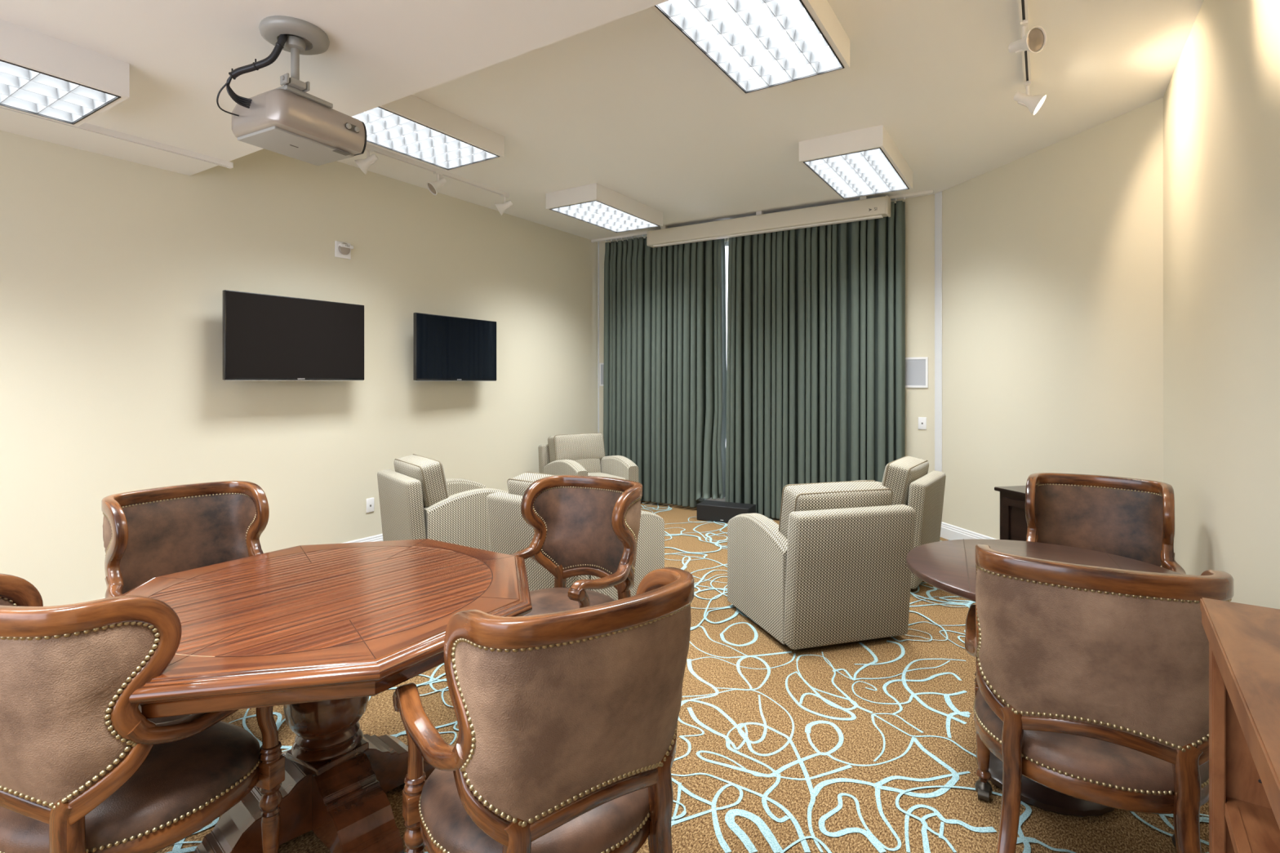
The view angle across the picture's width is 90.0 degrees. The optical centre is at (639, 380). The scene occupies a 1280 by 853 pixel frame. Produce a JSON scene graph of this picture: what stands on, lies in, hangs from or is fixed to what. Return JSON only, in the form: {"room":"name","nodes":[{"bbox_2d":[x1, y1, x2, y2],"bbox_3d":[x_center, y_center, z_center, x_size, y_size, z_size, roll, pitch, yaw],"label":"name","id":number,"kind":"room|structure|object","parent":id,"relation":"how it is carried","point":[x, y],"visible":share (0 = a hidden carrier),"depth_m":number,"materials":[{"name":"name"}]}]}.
{"room":"media lounge","nodes":[
{"label":"media lounge","id":0,"kind":"room"},
{"bbox_2d":[0,130,597,606],"bbox_3d":[-2.766,-0.180,4.698,0.120,3.260,8.420,0,0,32],"label":"wall","id":1,"kind":"structure","parent":0,"point":[115,273],"depth_m":4.52,"materials":[{"name":"beige paint"}]},
{"bbox_2d":[101,533,382,599],"bbox_3d":[-2.708,1.380,4.662,0.017,0.140,8.180,0,0,32],"label":"baseboard","id":2,"kind":"structure","parent":1,"relation":"attached to","point":[379,537],"depth_m":5.37,"materials":[{"name":"white"}]},
{"bbox_2d":[222,289,364,380],"bbox_3d":[-2.556,-0.303,4.730,0.184,0.604,1.033,0,0,32],"label":"television","id":3,"kind":"object","parent":1,"relation":"attached to","point":[266,337],"visible":1,"depth_m":4.61,"materials":[{"name":"black"}]},
{"bbox_2d":[334,240,353,259],"bbox_3d":[-2.380,-1.054,5.147,0.053,0.128,0.133,0,0,32],"label":"fire alarm strobe","id":4,"kind":"object","parent":1,"relation":"attached to","point":[342,250],"visible":1,"depth_m":5.13,"materials":[{"name":"white plastic"}]},
{"bbox_2d":[366,497,373,512],"bbox_3d":[-2.264,1.045,5.369,0.009,0.116,0.072,0,0,32],"label":"wall outlet","id":5,"kind":"object","parent":1,"relation":"attached to","point":[370,502],"visible":1,"depth_m":5.37,"materials":[{"name":"white plastic"}]},
{"bbox_2d":[413,312,496,381],"bbox_3d":[-1.758,-0.294,5.991,0.184,0.592,0.996,0,0,31],"label":"television","id":6,"kind":"object","parent":1,"relation":"attached to","point":[446,348],"visible":1,"depth_m":5.87,"materials":[{"name":"black"}]},
{"bbox_2d":[0,0,668,175],"bbox_3d":[-1.657,-1.565,1.280,5.430,0.410,3.590,0,0,32],"label":"ceiling","id":7,"kind":"structure","parent":0,"point":[180,54],"depth_m":2.62,"materials":[{"name":"white paint"}]},
{"bbox_2d":[0,18,129,126],"bbox_3d":[-2.751,-1.286,2.404,0.590,0.148,1.170,0,0,32],"label":"ceiling light","id":8,"kind":"object","parent":7,"relation":"attached to","point":[42,75],"visible":1,"depth_m":2.65,"materials":[{"name":"white plastic"}]},
{"bbox_2d":[0,106,233,168],"bbox_3d":[-2.926,-1.344,3.397,0.036,0.032,1.410,0,0,32],"label":"track","id":9,"kind":"object","parent":7,"relation":"attached to","point":[86,126],"visible":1,"depth_m":3.59,"materials":[{"name":"white metal"}]},
{"bbox_2d":[258,15,329,92],"bbox_3d":[-1.347,-1.252,2.498,0.244,0.216,0.244,0,0,32],"label":"mount","id":10,"kind":"object","parent":7,"relation":"attached to","point":[304,37],"visible":0.98,"depth_m":2.47,"materials":[{"name":"grey metal"}]},
{"bbox_2d":[216,33,287,115],"bbox_3d":[-1.497,-1.196,2.464,0.272,0.288,0.140,0,0,27],"label":"cable bundle","id":11,"kind":"object","parent":10,"relation":"hanging from","point":[234,73],"visible":0.94,"depth_m":2.44,"materials":[{"name":"black"}]},
{"bbox_2d":[231,84,366,165],"bbox_3d":[-1.431,-1.064,2.687,0.360,0.166,0.400,0,0,28],"label":"projector","id":12,"kind":"object","parent":10,"relation":"hanging from","point":[286,120],"visible":0.99,"depth_m":2.59,"materials":[{"name":"beige"}]},
{"bbox_2d":[155,500,1208,852],"bbox_3d":[-0.430,1.497,3.219,5.650,0.106,8.420,0,0,32],"label":"floor","id":13,"kind":"structure","parent":0,"point":[865,746],"depth_m":2.58,"materials":[{"name":"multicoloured carpet"}]},
{"bbox_2d":[0,573,284,852],"bbox_3d":[-1.378,0.962,1.630,0.644,0.975,0.655,0,0,19],"label":"chair","id":14,"kind":"object","parent":13,"relation":"on","point":[82,770],"visible":0.94,"depth_m":1.42,"materials":[{"name":"brown leather"}]},
{"bbox_2d":[0,714,261,852],"bbox_3d":[-1.360,1.024,1.681,0.584,0.087,0.524,0,0,19],"label":"seat cushion","id":15,"kind":"object","parent":14,"relation":"on","point":[180,783],"depth_m":1.55,"materials":[{"name":"leather"}]},
{"bbox_2d":[101,480,269,598],"bbox_3d":[-1.878,0.962,2.720,0.655,0.975,0.644,0,0,35],"label":"chair","id":16,"kind":"object","parent":13,"relation":"on","point":[148,534],"visible":0.41,"depth_m":2.85,"materials":[{"name":"brown leather"}]},
{"bbox_2d":[120,538,532,852],"bbox_3d":[-1.041,1.068,2.132,1.316,0.756,1.316,0,0,32],"label":"table","id":17,"kind":"object","parent":13,"relation":"on","point":[315,632],"visible":0.87,"depth_m":1.97,"materials":[{"name":"brown wood"}]},
{"bbox_2d":[377,453,508,551],"bbox_3d":[-1.486,1.014,4.943,0.861,0.872,0.744,0,0,-38],"label":"armchair","id":18,"kind":"object","parent":13,"relation":"on","point":[417,501],"visible":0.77,"depth_m":4.61,"materials":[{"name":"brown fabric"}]},
{"bbox_2d":[393,454,448,508],"bbox_3d":[-1.643,0.824,4.821,0.263,0.489,0.610,0,0,-38],"label":"cushion","id":19,"kind":"object","parent":18,"relation":"on","point":[430,472],"depth_m":4.59,"materials":[{"name":"beige fabric"}]},
{"bbox_2d":[392,567,694,852],"bbox_3d":[-0.207,0.962,1.595,0.644,0.975,0.655,0,0,-36],"label":"chair","id":20,"kind":"object","parent":13,"relation":"on","point":[567,720],"visible":1,"depth_m":1.36,"materials":[{"name":"brown leather"}]},
{"bbox_2d":[420,768,649,852],"bbox_3d":[-0.238,1.024,1.639,0.584,0.087,0.524,0,0,-36],"label":"seat cushion","id":21,"kind":"object","parent":20,"relation":"on","point":[615,826],"depth_m":1.46,"materials":[{"name":"leather"}]},
{"bbox_2d":[508,475,642,616],"bbox_3d":[-0.326,0.962,2.906,0.644,0.975,0.655,0,0,32],"label":"chair","id":22,"kind":"object","parent":13,"relation":"on","point":[581,525],"visible":0.66,"depth_m":3.08,"materials":[{"name":"brown leather"}]},
{"bbox_2d":[522,587,615,616],"bbox_3d":[-0.354,1.024,2.861,0.584,0.087,0.524,0,0,32],"label":"seat cushion","id":23,"kind":"object","parent":22,"relation":"on","point":[544,601],"depth_m":2.87,"materials":[{"name":"leather"}]},
{"bbox_2d":[486,471,664,600],"bbox_3d":[-0.398,1.014,4.045,0.744,0.872,0.861,0,0,37],"label":"armchair","id":24,"kind":"object","parent":13,"relation":"on","point":[508,532],"visible":0.27,"depth_m":3.87,"materials":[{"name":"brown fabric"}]},
{"bbox_2d":[507,472,554,495],"bbox_3d":[-0.519,0.824,3.887,0.610,0.489,0.263,0,0,37],"label":"cushion","id":25,"kind":"object","parent":24,"relation":"on","point":[517,485],"depth_m":3.92,"materials":[{"name":"beige fabric"}]},
{"bbox_2d":[537,432,638,482],"bbox_3d":[-0.567,1.014,6.837,0.744,0.872,0.861,0,0,-36],"label":"armchair","id":26,"kind":"object","parent":13,"relation":"on","point":[579,454],"visible":0.58,"depth_m":6.86,"materials":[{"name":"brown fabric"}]},
{"bbox_2d":[548,433,604,472],"bbox_3d":[-0.684,0.824,6.999,0.610,0.489,0.263,0,0,-36],"label":"cushion","id":27,"kind":"object","parent":26,"relation":"on","point":[588,450],"depth_m":6.92,"materials":[{"name":"beige fabric"}]},
{"bbox_2d":[587,472,626,479],"bbox_3d":[-0.503,1.085,6.748,0.486,0.188,0.610,0,0,-36],"label":"seat cushion","id":28,"kind":"object","parent":26,"relation":"on","point":[615,475],"depth_m":6.75,"materials":[{"name":"beige fabric"}]},
{"bbox_2d":[696,500,755,523],"bbox_3d":[0.895,1.366,6.647,0.560,0.164,0.270,0,0,26],"label":"floor speaker","id":29,"kind":"object","parent":13,"relation":"on","point":[706,510],"visible":0.8,"depth_m":6.57,"materials":[{"name":"black"}]},
{"bbox_2d":[697,504,747,522],"bbox_3d":[0.838,1.365,6.532,0.540,0.150,0.008,0,0,26],"label":"grille","id":30,"kind":"object","parent":29,"relation":"attached to","point":[711,513],"depth_m":6.55,"materials":[{"name":"black"}]},
{"bbox_2d":[727,480,915,649],"bbox_3d":[1.043,1.014,3.812,0.744,0.872,0.861,0,0,-17],"label":"armchair","id":31,"kind":"object","parent":13,"relation":"on","point":[833,570],"visible":1,"depth_m":3.46,"materials":[{"name":"beige fabric"}]},
{"bbox_2d":[779,480,892,539],"bbox_3d":[1.101,0.824,3.622,0.610,0.489,0.263,0,0,-17],"label":"cushion","id":32,"kind":"object","parent":31,"relation":"on","point":[852,494],"depth_m":3.52,"materials":[{"name":"beige fabric"}]},
{"bbox_2d":[857,455,946,589],"bbox_3d":[1.782,1.014,4.842,0.861,0.872,0.744,0,0,35],"label":"armchair","id":33,"kind":"object","parent":13,"relation":"on","point":[911,485],"visible":0.34,"depth_m":4.46,"materials":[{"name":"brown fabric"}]},
{"bbox_2d":[881,456,928,505],"bbox_3d":[1.944,0.824,4.727,0.263,0.489,0.610,0,0,35],"label":"cushion","id":34,"kind":"object","parent":33,"relation":"on","point":[898,475],"depth_m":4.48,"materials":[{"name":"beige fabric"}]},
{"bbox_2d":[994,485,1027,541],"bbox_3d":[2.807,1.085,4.199,0.498,0.670,0.765,0,0,-13],"label":"base cabinet","id":35,"kind":"object","parent":13,"relation":"on","point":[1013,523],"visible":0.06,"depth_m":4.38,"materials":[{"name":"brown wood"}]},
{"bbox_2d":[906,538,1181,817],"bbox_3d":[1.476,1.070,2.332,0.936,0.760,0.936,0,0,32],"label":"round table","id":36,"kind":"object","parent":13,"relation":"on","point":[948,566],"visible":0.22,"depth_m":2.38,"materials":[{"name":"brown wood"}]},
{"bbox_2d":[964,544,1233,852],"bbox_3d":[1.301,0.962,1.862,0.644,0.975,0.655,0,0,29],"label":"chair","id":37,"kind":"object","parent":13,"relation":"on","point":[1091,685],"visible":0.88,"depth_m":1.66,"materials":[{"name":"brown leather"}]},
{"bbox_2d":[974,688,1208,794],"bbox_3d":[1.327,1.024,1.908,0.584,0.087,0.524,0,0,29],"label":"seat cushion","id":38,"kind":"object","parent":37,"relation":"on","point":[1095,766],"depth_m":1.71,"materials":[{"name":"leather"}]},
{"bbox_2d":[1025,472,1186,574],"bbox_3d":[2.128,0.962,2.986,0.644,0.975,0.655,0,0,37],"label":"chair","id":39,"kind":"object","parent":13,"relation":"on","point":[1133,518],"visible":0.45,"depth_m":3.14,"materials":[{"name":"brown leather"}]},
{"bbox_2d":[1200,597,1279,852],"bbox_3d":[0.825,0.950,0.590,0.330,1.000,1.600,0,0,36],"label":"wooden cabinet","id":40,"kind":"object","parent":13,"relation":"on","point":[1244,639],"visible":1,"depth_m":1.18,"materials":[{"name":"brown wood"}]},
{"bbox_2d":[599,194,934,473],"bbox_3d":[1.153,-0.180,7.129,4.140,3.260,0.120,0,0,32],"label":"wall","id":41,"kind":"structure","parent":0,"point":[919,211],"depth_m":6.10,"materials":[{"name":"beige paint"}]},
{"bbox_2d":[597,241,599,432],"bbox_3d":[-0.525,-0.155,8.114,0.012,3.210,0.012,0,0,32],"label":"trim","id":42,"kind":"structure","parent":41,"relation":"attached to","point":[598,242],"depth_m":8.11,"materials":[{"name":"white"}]},
{"bbox_2d":[599,363,603,386],"bbox_3d":[-0.414,-0.080,8.043,0.225,0.290,0.012,0,0,32],"label":"wall speaker","id":43,"kind":"object","parent":41,"relation":"attached to","point":[601,365],"visible":0.4,"depth_m":8.09,"materials":[{"name":"white plastic"}]},
{"bbox_2d":[600,364,603,384],"bbox_3d":[-0.413,-0.080,8.045,0.185,0.250,0.008,0,0,32],"label":"grille","id":44,"kind":"object","parent":43,"relation":"attached to","point":[602,366],"depth_m":8.08,"materials":[{"name":"grey"}]},
{"bbox_2d":[643,497,724,503],"bbox_3d":[1.124,1.380,7.066,3.920,0.140,0.017,0,0,32],"label":"baseboard","id":45,"kind":"structure","parent":41,"relation":"attached to","point":[709,499],"depth_m":7.22,"materials":[{"name":"white"}]},
{"bbox_2d":[724,241,728,346],"bbox_3d":[1.144,-0.120,7.135,3.060,2.900,0.060,0,0,32],"label":"window","id":46,"kind":"structure","parent":41,"relation":"in","point":[726,244],"depth_m":7.23,"materials":[{"name":"white glass"}]},
{"bbox_2d":[905,356,928,387],"bbox_3d":[2.627,-0.080,6.117,0.235,0.290,0.012,0,0,32],"label":"wall speaker","id":47,"kind":"object","parent":41,"relation":"attached to","point":[916,368],"visible":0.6,"depth_m":6.10,"materials":[{"name":"white plastic"}]},
{"bbox_2d":[918,417,926,429],"bbox_3d":[2.685,0.405,6.082,0.072,0.116,0.009,0,0,32],"label":"wall outlet","id":48,"kind":"object","parent":41,"relation":"attached to","point":[922,420],"visible":1,"depth_m":6.08,"materials":[{"name":"white plastic"}]},
{"bbox_2d":[337,0,1203,242],"bbox_3d":[-0.430,-1.810,3.219,5.650,0.100,8.420,0,0,32],"label":"ceiling","id":49,"kind":"structure","parent":0,"point":[625,105],"depth_m":4.05,"materials":[{"name":"white paint"}]},
{"bbox_2d":[351,94,504,170],"bbox_3d":[-1.539,-1.686,4.271,0.590,0.148,1.170,0,0,32],"label":"ceiling light","id":50,"kind":"object","parent":49,"relation":"attached to","point":[412,126],"visible":0.72,"depth_m":4.31,"materials":[{"name":"white plastic"}]},
{"bbox_2d":[365,143,509,196],"bbox_3d":[-1.891,-1.744,4.996,0.036,0.032,2.420,0,0,32],"label":"track","id":51,"kind":"object","parent":49,"relation":"attached to","point":[377,150],"visible":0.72,"depth_m":5.27,"materials":[{"name":"white metal"}]},
{"bbox_2d":[354,147,377,173],"bbox_3d":[-2.045,-1.641,4.763,0.165,0.190,0.116,0,0,14],"label":"track spotlight","id":52,"kind":"object","parent":51,"relation":"attached to","point":[364,165],"visible":0.99,"depth_m":4.75,"materials":[{"name":"white metal"}]},
{"bbox_2d":[426,171,446,195],"bbox_3d":[-1.703,-1.640,5.324,0.119,0.192,0.162,0,0,32],"label":"track spotlight","id":53,"kind":"object","parent":51,"relation":"attached to","point":[433,188],"visible":1,"depth_m":5.30,"materials":[{"name":"white metal"}]},
{"bbox_2d":[494,195,512,215],"bbox_3d":[-1.278,-1.642,5.970,0.166,0.188,0.116,0,0,13],"label":"track spotlight","id":54,"kind":"object","parent":51,"relation":"attached to","point":[502,207],"visible":1,"depth_m":5.96,"materials":[{"name":"white metal"}]},
{"bbox_2d":[546,182,662,233],"bbox_3d":[-0.323,-1.686,6.341,0.590,0.148,1.170,0,0,32],"label":"ceiling light","id":55,"kind":"object","parent":49,"relation":"attached to","point":[597,205],"visible":1,"depth_m":6.13,"materials":[{"name":"white"}]},
{"bbox_2d":[650,0,849,95],"bbox_3d":[0.522,-1.686,2.966,0.590,0.148,1.170,0,0,32],"label":"ceiling light","id":56,"kind":"object","parent":49,"relation":"attached to","point":[756,46],"visible":0.99,"depth_m":3.07,"materials":[{"name":"white plastic"}]},
{"bbox_2d":[591,190,933,242],"bbox_3d":[1.054,-1.738,6.955,3.920,0.045,0.030,0,0,32],"label":"rail","id":57,"kind":"object","parent":49,"relation":"attached to","point":[923,193],"visible":0.23,"depth_m":7.56,"materials":[{"name":"white metal"}]},
{"bbox_2d":[603,236,726,507],"bbox_3d":[0.228,-0.142,7.430,1.636,3.115,0.295,0,0,32],"label":"curtain","id":58,"kind":"object","parent":57,"relation":"hanging from","point":[664,365],"visible":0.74,"depth_m":7.37,"materials":[{"name":"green fabric"}]},
{"bbox_2d":[724,200,905,519],"bbox_3d":[1.735,-0.135,6.532,1.817,3.130,0.210,0,0,32],"label":"curtain","id":59,"kind":"object","parent":57,"relation":"hanging from","point":[815,348],"visible":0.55,"depth_m":6.46,"materials":[{"name":"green fabric"}]},
{"bbox_2d":[646,195,890,248],"bbox_3d":[1.224,-1.650,6.682,2.624,0.220,0.156,0,0,32],"label":"screen housing","id":60,"kind":"object","parent":49,"relation":"attached to","point":[865,208],"visible":0.99,"depth_m":6.51,"materials":[{"name":"beige metal"}]},
{"bbox_2d":[799,124,912,199],"bbox_3d":[1.733,-1.686,5.046,0.590,0.148,1.170,0,0,32],"label":"ceiling light","id":61,"kind":"object","parent":49,"relation":"attached to","point":[865,162],"visible":1,"depth_m":4.81,"materials":[{"name":"white metal"}]},
{"bbox_2d":[1017,0,1031,86],"bbox_3d":[1.635,-1.744,2.741,0.036,0.032,2.380,0,0,32],"label":"track","id":62,"kind":"object","parent":49,"relation":"attached to","point":[1023,4],"visible":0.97,"depth_m":3.37,"materials":[{"name":"white"}]},
{"bbox_2d":[1008,19,1047,53],"bbox_3d":[1.852,-1.649,3.090,0.116,0.174,0.163,0,0,-30],"label":"track spotlight","id":63,"kind":"object","parent":62,"relation":"attached to","point":[1034,41],"visible":1,"depth_m":3.05,"materials":[{"name":"white metal"}]},
{"bbox_2d":[1013,80,1046,115],"bbox_3d":[2.270,-1.641,3.726,0.166,0.190,0.120,0,0,32],"label":"track spotlight","id":64,"kind":"object","parent":62,"relation":"attached to","point":[1033,103],"visible":1,"depth_m":3.71,"materials":[{"name":"white metal"}]},
{"bbox_2d":[942,97,1163,539],"bbox_3d":[3.080,-0.180,4.986,0.120,3.260,2.157,0,0,-13],"label":"wall","id":65,"kind":"structure","parent":0,"point":[1052,255],"depth_m":4.74,"materials":[{"name":"beige paint"}]},
{"bbox_2d":[934,191,942,522],"bbox_3d":[2.789,-0.155,5.977,0.012,3.210,0.095,0,0,-13],"label":"trim","id":66,"kind":"structure","parent":65,"relation":"attached to","point":[938,197],"depth_m":5.97,"materials":[{"name":"white"}]},
{"bbox_2d":[940,521,996,540],"bbox_3d":[3.007,1.380,4.995,0.017,0.140,2.107,0,0,-13],"label":"baseboard","id":67,"kind":"structure","parent":65,"relation":"attached to","point":[948,531],"depth_m":5.72,"materials":[{"name":"white wood"}]},
{"bbox_2d":[1163,0,1279,608],"bbox_3d":[1.489,-0.180,1.081,0.120,3.260,6.860,0,0,32],"label":"wall","id":68,"kind":"structure","parent":0,"point":[1221,97],"depth_m":2.61,"materials":[{"name":"beige paint"}]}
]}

